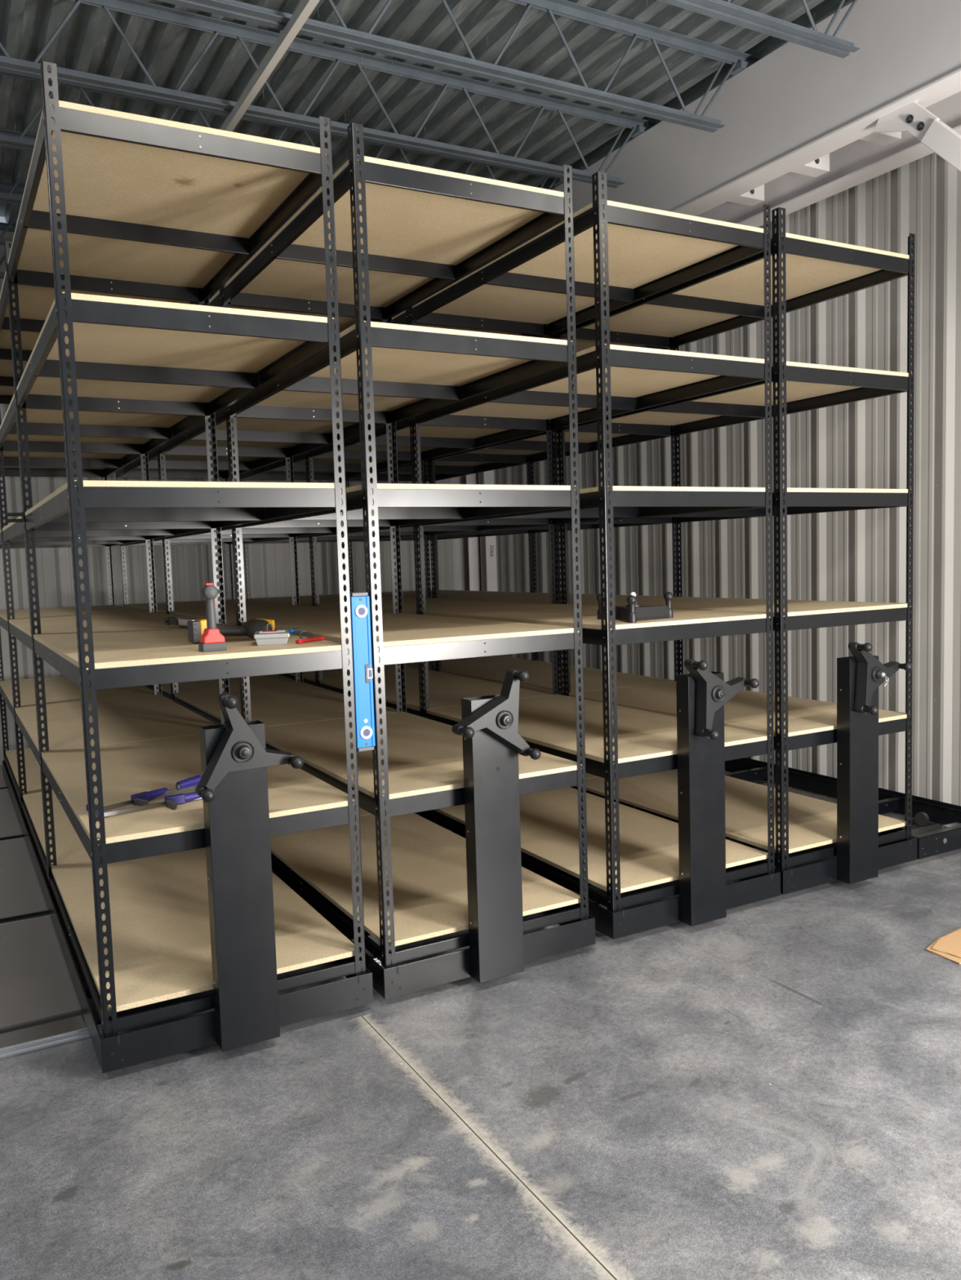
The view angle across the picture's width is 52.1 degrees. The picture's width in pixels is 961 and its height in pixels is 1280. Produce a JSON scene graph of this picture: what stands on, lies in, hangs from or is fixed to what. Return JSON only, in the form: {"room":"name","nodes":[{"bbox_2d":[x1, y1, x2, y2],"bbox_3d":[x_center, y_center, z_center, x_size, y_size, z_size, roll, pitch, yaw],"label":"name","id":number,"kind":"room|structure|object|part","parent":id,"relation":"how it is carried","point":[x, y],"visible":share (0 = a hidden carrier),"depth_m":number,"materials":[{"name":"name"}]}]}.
{"room":"warehouse storage room","nodes":[
{"label":"warehouse storage room","id":0,"kind":"room"},
{"bbox_2d":[0,230,469,764],"bbox_3d":[-4.953,-1.112,7.830,11.232,4.550,0.034,-4,5,-29],"label":"wall","id":1,"kind":"structure","parent":0,"point":[269,564],"depth_m":9.03,"materials":[{"name":"metal"}]},
{"bbox_2d":[551,0,960,216],"bbox_3d":[1.834,-3.022,5.458,0.188,0.620,10.480,-4,5,-29],"label":"ceiling beam","id":2,"kind":"structure","parent":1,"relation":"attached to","point":[796,105],"depth_m":5.47,"materials":[{"name":"white metal"}]},
{"bbox_2d":[0,222,254,294],"bbox_3d":[-5.312,-3.143,7.474,10.740,0.437,0.104,-4,5,-29],"label":"joist","id":3,"kind":"object","parent":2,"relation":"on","point":[3,226],"visible":0.02,"depth_m":8.20,"materials":[{"name":"grey metal"}]},
{"bbox_2d":[0,181,286,271],"bbox_3d":[-4.852,-3.089,6.643,10.740,0.437,0.104,-4,5,-29],"label":"joist","id":4,"kind":"object","parent":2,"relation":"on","point":[4,186],"visible":0.02,"depth_m":7.36,"materials":[{"name":"grey metal"}]},
{"bbox_2d":[0,128,288,238],"bbox_3d":[-4.392,-3.034,5.811,10.740,0.437,0.104,-4,5,-29],"label":"joist","id":5,"kind":"object","parent":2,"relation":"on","point":[11,198],"visible":0.03,"depth_m":6.52,"materials":[{"name":"grey metal"}]},
{"bbox_2d":[0,71,563,195],"bbox_3d":[-3.932,-2.979,4.980,10.740,0.437,0.104,-4,5,-29],"label":"joist","id":6,"kind":"object","parent":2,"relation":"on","point":[20,143],"visible":0.14,"depth_m":6.14,"materials":[{"name":"grey metal"}]},
{"bbox_2d":[0,0,658,188],"bbox_3d":[-3.471,-2.925,4.148,10.740,0.437,0.104,-4,5,-29],"label":"joist","id":7,"kind":"object","parent":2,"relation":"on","point":[135,7],"visible":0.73,"depth_m":5.56,"materials":[{"name":"grey metal"}]},
{"bbox_2d":[156,0,761,132],"bbox_3d":[-3.011,-2.870,3.317,10.740,0.437,0.104,-4,5,-29],"label":"joist","id":8,"kind":"object","parent":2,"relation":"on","point":[233,9],"visible":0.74,"depth_m":5.15,"materials":[{"name":"grey metal"}]},
{"bbox_2d":[219,0,319,131],"bbox_3d":[-0.828,-2.784,4.424,0.040,0.052,2.620,-4,5,-29],"label":"joist bridging","id":9,"kind":"object","parent":8,"relation":"attached to","point":[305,7],"visible":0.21,"depth_m":4.73,"materials":[{"name":"white metal"}]},
{"bbox_2d":[727,184,764,205],"bbox_3d":[1.639,-2.879,6.284,0.385,0.110,0.124,-4,5,-29],"label":"bracket","id":10,"kind":"object","parent":2,"relation":"attached to","point":[755,196],"visible":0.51,"depth_m":6.32,"materials":[{"name":"white metal"}]},
{"bbox_2d":[656,0,859,58],"bbox_3d":[-2.551,-2.816,2.485,10.740,0.437,0.104,-4,5,-29],"label":"joist","id":11,"kind":"object","parent":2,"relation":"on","point":[721,10],"visible":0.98,"depth_m":4.67,"materials":[{"name":"grey metal"}]},
{"bbox_2d":[790,153,829,177],"bbox_3d":[1.895,-2.849,5.821,0.385,0.110,0.124,-4,5,-29],"label":"bracket","id":12,"kind":"object","parent":2,"relation":"attached to","point":[820,166],"visible":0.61,"depth_m":5.85,"materials":[{"name":"white metal"}]},
{"bbox_2d":[858,131,901,146],"bbox_3d":[2.137,-2.820,5.385,0.385,0.110,0.124,-4,5,-29],"label":"bracket","id":13,"kind":"object","parent":2,"relation":"attached to","point":[883,139],"visible":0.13,"depth_m":5.43,"materials":[{"name":"white metal"}]},
{"bbox_2d":[873,101,960,172],"bbox_3d":[2.424,-1.978,4.491,0.058,1.351,1.497,-4,5,-29],"label":"knee brace","id":14,"kind":"object","parent":2,"relation":"attached to","point":[912,117],"visible":1,"depth_m":4.82,"materials":[{"name":"white metal"}]},
{"bbox_3d":[2.136,-2.571,4.936,0.020,0.226,0.372,-4,5,-29],"label":"gusset plate","id":15,"kind":"part","parent":14,"relation":"part of","materials":[{"name":"white metal"}]},
{"bbox_2d":[0,0,853,253],"bbox_3d":[-3.082,-3.097,3.259,11.300,0.131,9.600,-4,5,-29],"label":"ceiling","id":16,"kind":"structure","parent":0,"point":[90,42],"depth_m":5.84,"materials":[{"name":"silver metal"}]},
{"bbox_2d":[0,781,960,1279],"bbox_3d":[-1.851,1.551,2.815,16.500,0.120,12.900,-4,5,-29],"label":"floor","id":17,"kind":"structure","parent":0,"point":[770,1089],"depth_m":2.89,"materials":[{"name":"concrete"}]},
{"bbox_2d":[0,764,13,787],"bbox_3d":[-3.223,1.063,8.355,7.880,0.024,0.998,-4,5,-29],"label":"panel","id":18,"kind":"object","parent":17,"relation":"on","point":[2,783],"visible":0.02,"depth_m":7.81,"materials":[{"name":"grey"}]},
{"bbox_2d":[465,470,497,591],"bbox_3d":[-0.026,-1.123,10.282,0.171,3.816,0.452,-4,5,-29],"label":"column","id":19,"kind":"structure","parent":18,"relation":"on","point":[487,544],"depth_m":10.30,"materials":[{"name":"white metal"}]},
{"bbox_2d":[0,785,18,790],"bbox_3d":[-2.959,1.093,7.877,7.880,0.027,0.092,-4,5,-29],"label":"floor track","id":20,"kind":"object","parent":17,"relation":"on","point":[13,787],"visible":0.02,"depth_m":7.53,"materials":[{"name":"silver metal"}]},
{"bbox_2d":[0,61,373,1073],"bbox_3d":[-2.136,-0.343,5.590,0.947,3.166,5.690,-4,5,-29],"label":"shelving unit","id":21,"kind":"object","parent":20,"relation":"on","point":[113,348],"visible":0.98,"depth_m":3.69,"materials":[{"name":"black metal"}]},
{"bbox_3d":[-3.876,-0.534,7.825,0.042,3.048,0.042,-4,5,-29],"label":"post","id":22,"kind":"part","parent":21,"relation":"part of","materials":[{"name":"black metal"}]},
{"bbox_3d":[-3.009,-0.431,6.259,0.042,3.048,0.082,-4,5,-29],"label":"post","id":23,"kind":"part","parent":21,"relation":"part of","materials":[{"name":"black metal"}]},
{"bbox_2d":[5,511,24,522],"bbox_3d":[-2.182,-0.575,4.608,0.075,0.049,0.027,-4,5,-29],"label":"clamp","id":24,"kind":"object","parent":21,"relation":"attached to","point":[21,514],"visible":1,"depth_m":4.61,"materials":[{"name":"metal"}]},
{"bbox_3d":[-2.184,-0.589,4.607,0.071,0.019,0.019,-4,5,-29],"label":"threaded rod","id":25,"kind":"part","parent":24,"relation":"part of","materials":[{"name":"grey metal"}]},
{"bbox_3d":[-2.184,-0.560,4.610,0.071,0.019,0.019,-4,5,-29],"label":"threaded rod","id":26,"kind":"part","parent":24,"relation":"part of","materials":[{"name":"grey metal"}]},
{"bbox_3d":[-2.131,-0.327,4.673,0.042,3.048,0.082,-4,5,-29],"label":"post","id":27,"kind":"part","parent":21,"relation":"part of","materials":[{"name":"black metal"}]},
{"bbox_3d":[-1.263,-0.224,3.104,0.042,3.048,0.042,-4,5,-29],"label":"post","id":28,"kind":"part","parent":21,"relation":"part of","materials":[{"name":"black metal"}]},
{"bbox_3d":[-3.110,-0.592,8.245,0.042,3.048,0.042,-4,5,-29],"label":"post","id":29,"kind":"part","parent":21,"relation":"part of","materials":[{"name":"grey metal"}]},
{"bbox_2d":[85,774,201,810],"bbox_3d":[-1.221,0.574,3.656,0.136,0.050,0.458,3,7,44],"label":"clamp","id":30,"kind":"object","parent":21,"relation":"on","point":[141,798],"depth_m":3.68,"materials":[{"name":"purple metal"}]},
{"bbox_3d":[-1.159,0.565,3.772,0.020,0.022,0.020,2,6,35],"label":"stem","id":31,"kind":"part","parent":30,"relation":"part of","materials":[{"name":"silver metal"}]},
{"bbox_3d":[-1.133,0.553,3.808,0.034,0.039,0.110,2,6,35],"label":"clamp handle","id":32,"kind":"part","parent":30,"relation":"part of","materials":[{"name":"blue plastic"}]},
{"bbox_2d":[94,791,201,817],"bbox_3d":[-1.144,0.588,3.554,0.467,0.034,0.127,-4,5,-29],"label":"clamp","id":33,"kind":"object","parent":21,"relation":"on","point":[172,801],"visible":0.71,"depth_m":3.54,"materials":[{"name":"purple metal"}]},
{"bbox_3d":[-2.243,-0.489,6.678,0.042,3.048,0.082,-4,5,-29],"label":"post","id":34,"kind":"part","parent":21,"relation":"part of","materials":[{"name":"black metal"}]},
{"bbox_2d":[163,617,195,628],"bbox_3d":[-1.480,-0.086,4.836,0.028,0.049,0.404,-5,6,-36],"label":"power tool","id":35,"kind":"object","parent":21,"relation":"on","point":[182,623],"visible":0.83,"depth_m":4.84,"materials":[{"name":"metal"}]},
{"bbox_3d":[-1.416,-0.064,4.752,0.018,0.016,0.192,-5,6,-36],"label":"lever","id":36,"kind":"part","parent":35,"relation":"part of","materials":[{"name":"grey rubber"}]},
{"bbox_3d":[-1.423,-0.084,4.758,0.020,0.034,0.211,-5,6,-34],"label":"handle","id":37,"kind":"part","parent":35,"relation":"part of","materials":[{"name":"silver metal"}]},
{"bbox_3d":[-2.138,1.161,5.804,0.947,0.113,5.487,-4,5,-29],"label":"frame","id":38,"kind":"part","parent":21,"relation":"part of","materials":[{"name":"black metal"}]},
{"bbox_3d":[-0.872,0.492,3.132,0.042,0.042,0.078,-19,12,-27],"label":"knob","id":39,"kind":"part","parent":21,"relation":"part of","materials":[{"name":"black plastic"}]},
{"bbox_2d":[198,582,226,652],"bbox_3d":[-0.943,-0.080,3.439,0.082,0.237,0.072,-4,5,-29],"label":"cordless drill","id":40,"kind":"object","parent":21,"relation":"on","point":[211,640],"visible":1,"depth_m":3.42,"materials":[{"name":"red plastic"}]},
{"bbox_3d":[-1.366,-0.385,5.093,0.042,3.048,0.082,-4,5,-29],"label":"post","id":41,"kind":"part","parent":21,"relation":"part of","materials":[{"name":"black metal"}]},
{"bbox_2d":[186,617,274,643],"bbox_3d":[-0.961,-0.043,3.871,0.350,0.092,0.204,-4,5,-29],"label":"tool","id":42,"kind":"object","parent":21,"relation":"on","point":[196,628],"visible":0.76,"depth_m":3.84,"materials":[{"name":"black plastic"}]},
{"bbox_3d":[-0.986,-0.038,3.868,0.135,0.053,0.059,-3,5,-18],"label":"handle","id":43,"kind":"part","parent":42,"relation":"part of","materials":[{"name":"black plastic"}]},
{"bbox_3d":[-0.803,0.198,3.151,0.042,0.042,0.078,-19,12,-27],"label":"knob","id":44,"kind":"part","parent":21,"relation":"part of","materials":[{"name":"black plastic"}]},
{"bbox_2d":[253,630,289,645],"bbox_3d":[-0.783,-0.010,3.693,0.128,0.044,0.192,-3,5,-12],"label":"case","id":45,"kind":"object","parent":21,"relation":"on","point":[270,637],"visible":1,"depth_m":3.61,"materials":[{"name":"grey plastic"}]},
{"bbox_2d":[255,637,288,645],"bbox_3d":[-0.783,-0.001,3.693,0.118,0.026,0.180,-3,5,-12],"label":"tray","id":46,"kind":"object","parent":45,"relation":"on","point":[260,641],"depth_m":3.60,"materials":[{"name":"grey plastic"}]},
{"bbox_3d":[-0.783,-0.021,3.692,0.128,0.016,0.192,-3,5,-12],"label":"lid","id":47,"kind":"part","parent":45,"relation":"part of","materials":[{"name":"grey plastic"}]},
{"bbox_2d":[288,627,302,632],"bbox_3d":[-0.842,-0.033,4.131,0.020,0.020,0.250,1,6,32],"label":"screwdriver","id":48,"kind":"object","parent":21,"relation":"on","point":[295,629],"visible":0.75,"depth_m":4.20,"materials":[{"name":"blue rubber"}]},
{"bbox_3d":[-0.616,0.405,3.268,0.042,0.042,0.078,-19,12,-27],"label":"knob","id":49,"kind":"part","parent":21,"relation":"part of","materials":[{"name":"black plastic"}]},
{"bbox_2d":[298,631,315,638],"bbox_3d":[-0.676,-0.021,3.853,0.066,0.028,0.105,-4,5,-29],"label":"wire loop","id":50,"kind":"object","parent":21,"relation":"on","point":[313,634],"visible":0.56,"depth_m":3.88,"materials":[{"name":"plastic"}]},
{"bbox_2d":[294,635,324,644],"bbox_3d":[-0.641,-0.002,3.709,0.030,0.017,0.184,0,5,24],"label":"knife","id":51,"kind":"object","parent":21,"relation":"on","point":[304,640],"visible":1,"depth_m":3.68,"materials":[{"name":"red plastic"}]},
{"bbox_3d":[-0.498,-0.282,3.524,0.042,3.048,0.042,-4,5,-29],"label":"post","id":52,"kind":"part","parent":21,"relation":"part of","materials":[{"name":"black metal"}]},
{"bbox_2d":[350,591,375,751],"bbox_3d":[-0.431,0.117,3.582,0.072,0.580,0.032,-4,5,-29],"label":"spirit level","id":53,"kind":"object","parent":21,"relation":"attached to","point":[360,602],"visible":1,"depth_m":3.57,"materials":[{"name":"blue"}]},
{"bbox_2d":[115,122,595,999],"bbox_3d":[-1.262,-0.410,6.070,0.958,3.166,5.690,-4,5,-29],"label":"shelving unit","id":54,"kind":"object","parent":20,"relation":"on","point":[405,233],"visible":0.72,"depth_m":4.13,"materials":[{"name":"black metal"}]},
{"bbox_3d":[-3.007,-0.600,8.302,0.042,3.048,0.042,-4,5,-29],"label":"post","id":55,"kind":"part","parent":54,"relation":"part of","materials":[{"name":"grey metal"}]},
{"bbox_3d":[-2.140,-0.497,6.735,0.042,3.048,0.082,-4,5,-29],"label":"post","id":56,"kind":"part","parent":54,"relation":"part of","materials":[{"name":"black metal"}]},
{"bbox_3d":[-2.232,-0.659,8.727,0.042,3.048,0.042,-4,5,-29],"label":"post","id":57,"kind":"part","parent":54,"relation":"part of","materials":[{"name":"grey metal"}]},
{"bbox_3d":[-1.262,-0.393,5.150,0.042,3.048,0.082,-4,5,-29],"label":"post","id":58,"kind":"part","parent":54,"relation":"part of","materials":[{"name":"black metal"}]},
{"bbox_3d":[-1.365,-0.556,7.160,0.042,3.048,0.082,-4,5,-29],"label":"post","id":59,"kind":"part","parent":54,"relation":"part of","materials":[{"name":"black metal"}]},
{"bbox_3d":[-0.394,-0.290,3.581,0.042,3.048,0.042,-4,5,-29],"label":"post","id":60,"kind":"part","parent":54,"relation":"part of","materials":[{"name":"grey metal"}]},
{"bbox_3d":[-0.487,-0.452,5.575,0.042,3.048,0.082,-4,5,-29],"label":"post","id":61,"kind":"part","parent":54,"relation":"part of","materials":[{"name":"black metal"}]},
{"bbox_3d":[-1.264,1.094,6.283,0.958,0.113,5.487,-4,5,-29],"label":"frame","id":62,"kind":"part","parent":54,"relation":"part of","materials":[{"name":"black metal"}]},
{"bbox_3d":[-0.051,0.335,3.576,0.042,0.042,0.078,21,-7,-28],"label":"knob","id":63,"kind":"part","parent":54,"relation":"part of","materials":[{"name":"black plastic"}]},
{"bbox_3d":[0.152,0.133,3.675,0.042,0.042,0.078,21,-7,-28],"label":"knob","id":64,"kind":"part","parent":54,"relation":"part of","materials":[{"name":"black plastic"}]},
{"bbox_3d":[0.198,0.429,3.720,0.042,0.042,0.078,21,-7,-28],"label":"knob","id":65,"kind":"part","parent":54,"relation":"part of","materials":[{"name":"black plastic"}]},
{"bbox_3d":[0.381,-0.349,4.006,0.042,3.048,0.042,-4,5,-29],"label":"post","id":66,"kind":"part","parent":54,"relation":"part of","materials":[{"name":"black metal"}]},
{"bbox_2d":[240,171,780,939],"bbox_3d":[-0.336,-0.480,6.577,0.972,3.166,5.690,-4,5,-29],"label":"shelving unit","id":67,"kind":"object","parent":20,"relation":"on","point":[624,254],"visible":0.58,"depth_m":4.66,"materials":[{"name":"black metal"}]},
{"bbox_3d":[-2.087,-0.670,8.806,0.042,3.048,0.042,-4,5,-29],"label":"post","id":68,"kind":"part","parent":67,"relation":"part of","materials":[{"name":"grey metal"}]},
{"bbox_3d":[-1.220,-0.567,7.240,0.042,3.048,0.082,-4,5,-29],"label":"post","id":69,"kind":"part","parent":67,"relation":"part of","materials":[{"name":"black metal"}]},
{"bbox_3d":[-1.300,-0.730,9.238,0.042,3.048,0.042,-4,5,-29],"label":"post","id":70,"kind":"part","parent":67,"relation":"part of","materials":[{"name":"grey metal"}]},
{"bbox_3d":[-0.343,-0.463,5.654,0.042,3.048,0.082,-4,5,-29],"label":"post","id":71,"kind":"part","parent":67,"relation":"part of","materials":[{"name":"black metal"}]},
{"bbox_3d":[-0.433,-0.627,7.672,0.042,3.048,0.082,-4,5,-29],"label":"post","id":72,"kind":"part","parent":67,"relation":"part of","materials":[{"name":"black metal"}]},
{"bbox_3d":[0.445,-0.523,6.086,0.042,3.048,0.082,-4,5,-29],"label":"post","id":73,"kind":"part","parent":67,"relation":"part of","materials":[{"name":"black metal"}]},
{"bbox_3d":[-0.339,1.024,6.791,0.972,0.113,5.487,-4,5,-29],"label":"frame","id":74,"kind":"part","parent":67,"relation":"part of","materials":[{"name":"black metal"}]},
{"bbox_3d":[0.525,-0.360,4.085,0.042,3.048,0.042,-4,5,-29],"label":"post","id":75,"kind":"part","parent":67,"relation":"part of","materials":[{"name":"black metal"}]},
{"bbox_2d":[595,591,673,622],"bbox_3d":[0.726,-0.158,4.400,0.305,0.130,0.346,-3,5,-18],"label":"handwheel","id":76,"kind":"object","parent":67,"relation":"on","point":[633,612],"visible":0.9,"depth_m":4.37,"materials":[{"name":"black metal"}]},
{"bbox_3d":[0.553,-0.175,4.501,0.042,0.078,0.042,-3,5,-18],"label":"knob","id":77,"kind":"part","parent":76,"relation":"part of","materials":[{"name":"black plastic"}]},
{"bbox_3d":[0.649,-0.154,4.214,0.042,0.078,0.042,-3,5,-18],"label":"knob","id":78,"kind":"part","parent":76,"relation":"part of","materials":[{"name":"black plastic"}]},
{"bbox_3d":[0.850,-0.179,4.439,0.042,0.078,0.042,-3,5,-18],"label":"knob","id":79,"kind":"part","parent":76,"relation":"part of","materials":[{"name":"black plastic"}]},
{"bbox_3d":[0.915,0.104,4.096,0.042,0.042,0.078,-47,23,-18],"label":"knob","id":80,"kind":"part","parent":67,"relation":"part of","materials":[{"name":"black plastic"}]},
{"bbox_3d":[0.973,0.397,4.147,0.042,0.042,0.078,-47,23,-18],"label":"knob","id":81,"kind":"part","parent":67,"relation":"part of","materials":[{"name":"black plastic"}]},
{"bbox_3d":[1.169,0.186,4.241,0.042,0.042,0.078,-47,23,-18],"label":"knob","id":82,"kind":"part","parent":67,"relation":"part of","materials":[{"name":"black plastic"}]},
{"bbox_3d":[1.313,-0.420,4.518,0.042,3.048,0.042,-4,5,-29],"label":"post","id":83,"kind":"part","parent":67,"relation":"part of","materials":[{"name":"black metal"}]},
{"bbox_2d":[345,207,916,894],"bbox_3d":[0.523,-0.546,7.049,0.955,3.166,5.690,-4,5,-29],"label":"shelving unit","id":84,"kind":"object","parent":20,"relation":"on","point":[806,271],"visible":0.48,"depth_m":5.15,"materials":[{"name":"black metal"}]},
{"bbox_3d":[-1.220,-0.736,9.281,0.042,3.048,0.042,-4,5,-29],"label":"post","id":85,"kind":"part","parent":84,"relation":"part of","materials":[{"name":"grey metal"}]},
{"bbox_3d":[-0.353,-0.633,7.715,0.042,3.048,0.082,-4,5,-29],"label":"post","id":86,"kind":"part","parent":84,"relation":"part of","materials":[{"name":"black metal"}]},
{"bbox_3d":[0.419,-0.692,8.139,0.042,3.048,0.082,-4,5,-29],"label":"post","id":87,"kind":"part","parent":84,"relation":"part of","materials":[{"name":"black metal"}]},
{"bbox_3d":[0.524,-0.529,6.129,0.042,3.048,0.082,-4,5,-29],"label":"post","id":88,"kind":"part","parent":84,"relation":"part of","materials":[{"name":"black metal"}]},
{"bbox_3d":[1.296,-0.588,6.553,0.042,3.048,0.082,-4,5,-29],"label":"post","id":89,"kind":"part","parent":84,"relation":"part of","materials":[{"name":"black metal"}]},
{"bbox_3d":[0.521,0.958,7.262,0.955,0.113,5.487,-4,5,-29],"label":"frame","id":90,"kind":"part","parent":84,"relation":"part of","materials":[{"name":"black metal"}]},
{"bbox_3d":[1.392,-0.426,4.561,0.042,3.048,0.042,-4,5,-29],"label":"post","id":91,"kind":"part","parent":84,"relation":"part of","materials":[{"name":"black metal"}]},
{"bbox_3d":[1.787,0.033,4.574,0.042,0.042,0.078,-45,22,-19],"label":"knob","id":92,"kind":"part","parent":84,"relation":"part of","materials":[{"name":"black plastic"}]},
{"bbox_3d":[1.833,0.329,4.619,0.042,0.042,0.078,-45,22,-19],"label":"knob","id":93,"kind":"part","parent":84,"relation":"part of","materials":[{"name":"black plastic"}]},
{"bbox_3d":[2.037,0.127,4.718,0.042,0.042,0.078,-45,22,-19],"label":"knob","id":94,"kind":"part","parent":84,"relation":"part of","materials":[{"name":"black plastic"}]},
{"bbox_3d":[2.164,-0.485,4.984,0.042,3.048,0.042,-4,5,-29],"label":"post","id":95,"kind":"part","parent":84,"relation":"part of","materials":[{"name":"black metal"}]},
{"bbox_2d":[0,788,31,837],"bbox_3d":[-2.574,1.140,7.183,7.880,0.024,1.494,-4,5,-29],"label":"panel","id":96,"kind":"object","parent":17,"relation":"on","point":[10,825],"visible":0.02,"depth_m":6.63,"materials":[{"name":"grey metal"}]},
{"bbox_2d":[0,833,32,841],"bbox_3d":[-2.190,1.184,6.488,7.880,0.027,0.092,-4,5,-29],"label":"floor track","id":97,"kind":"object","parent":17,"relation":"on","point":[21,836],"visible":0.02,"depth_m":6.12,"materials":[{"name":"silver metal"}]},
{"bbox_2d":[0,770,729,918],"bbox_3d":[-1.804,1.231,5.792,7.880,0.024,1.499,-4,5,-29],"label":"panel","id":98,"kind":"object","parent":17,"relation":"on","point":[20,891],"visible":0.11,"depth_m":5.23,"materials":[{"name":"grey metal"}]},
{"bbox_2d":[0,779,767,924],"bbox_3d":[-1.419,1.275,5.095,7.880,0.027,0.092,-4,5,-29],"label":"floor track","id":99,"kind":"object","parent":17,"relation":"on","point":[26,917],"visible":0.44,"depth_m":4.72,"materials":[{"name":"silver metal"}]},
{"bbox_2d":[0,782,912,1030],"bbox_3d":[-1.117,1.313,4.549,7.880,0.024,1.154,-4,5,-29],"label":"floor platform","id":100,"kind":"object","parent":17,"relation":"on","point":[36,984],"visible":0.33,"depth_m":4.08,"materials":[{"name":"grey"}]},
{"bbox_2d":[0,818,942,1059],"bbox_3d":[-0.787,1.349,3.954,7.880,0.030,0.205,-4,5,-29],"label":"floor track","id":101,"kind":"object","parent":17,"relation":"on","point":[40,1035],"visible":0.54,"depth_m":3.51,"materials":[{"name":"silver metal"}]},
{"bbox_2d":[724,757,960,859],"bbox_3d":[1.241,0.898,7.654,0.670,0.142,5.493,-4,5,-29],"label":"carriage","id":102,"kind":"object","parent":101,"relation":"on","point":[948,838],"visible":0.2,"depth_m":5.91,"materials":[{"name":"black metal"}]},
{"bbox_3d":[1.743,0.956,6.747,0.660,0.088,0.044,-4,5,-29],"label":"cross rail","id":103,"kind":"part","parent":102,"relation":"part of","materials":[{"name":"black metal"}]},
{"bbox_3d":[1.520,0.872,7.808,0.030,0.133,5.481,-4,5,-29],"label":"rail","id":104,"kind":"part","parent":102,"relation":"part of","materials":[{"name":"black metal"}]},
{"bbox_3d":[2.265,1.018,5.804,0.660,0.088,0.044,-4,5,-29],"label":"cross rail","id":105,"kind":"part","parent":102,"relation":"part of","materials":[{"name":"black metal"}]},
{"bbox_3d":[0.961,0.925,7.502,0.030,0.113,5.481,-4,5,-29],"label":"rail","id":106,"kind":"part","parent":102,"relation":"part of","materials":[{"name":"black metal"}]},
{"bbox_3d":[2.558,1.060,5.276,0.670,0.113,0.046,-4,5,-29],"label":"rail","id":107,"kind":"part","parent":102,"relation":"part of","materials":[{"name":"black metal"}]},
{"bbox_2d":[925,928,960,964],"bbox_3d":[2.228,1.248,4.154,0.838,0.012,0.430,-4,5,-29],"label":"cardboard sheet","id":108,"kind":"object","parent":17,"relation":"on","point":[948,946],"visible":1,"depth_m":4.04,"materials":[{"name":"cardboard"}]},
{"bbox_2d":[476,152,960,826],"bbox_3d":[2.631,-1.167,5.672,0.043,4.550,11.106,-4,5,-29],"label":"wall","id":109,"kind":"structure","parent":0,"point":[851,555],"depth_m":6.21,"materials":[{"name":"metal"}]},
{"bbox_2d":[696,91,960,227],"bbox_3d":[2.302,-3.033,5.716,0.160,0.590,10.480,-4,5,-29],"label":"beam","id":110,"kind":"structure","parent":109,"relation":"attached to","point":[856,162],"depth_m":5.93,"materials":[{"name":"white metal"}]}
]}

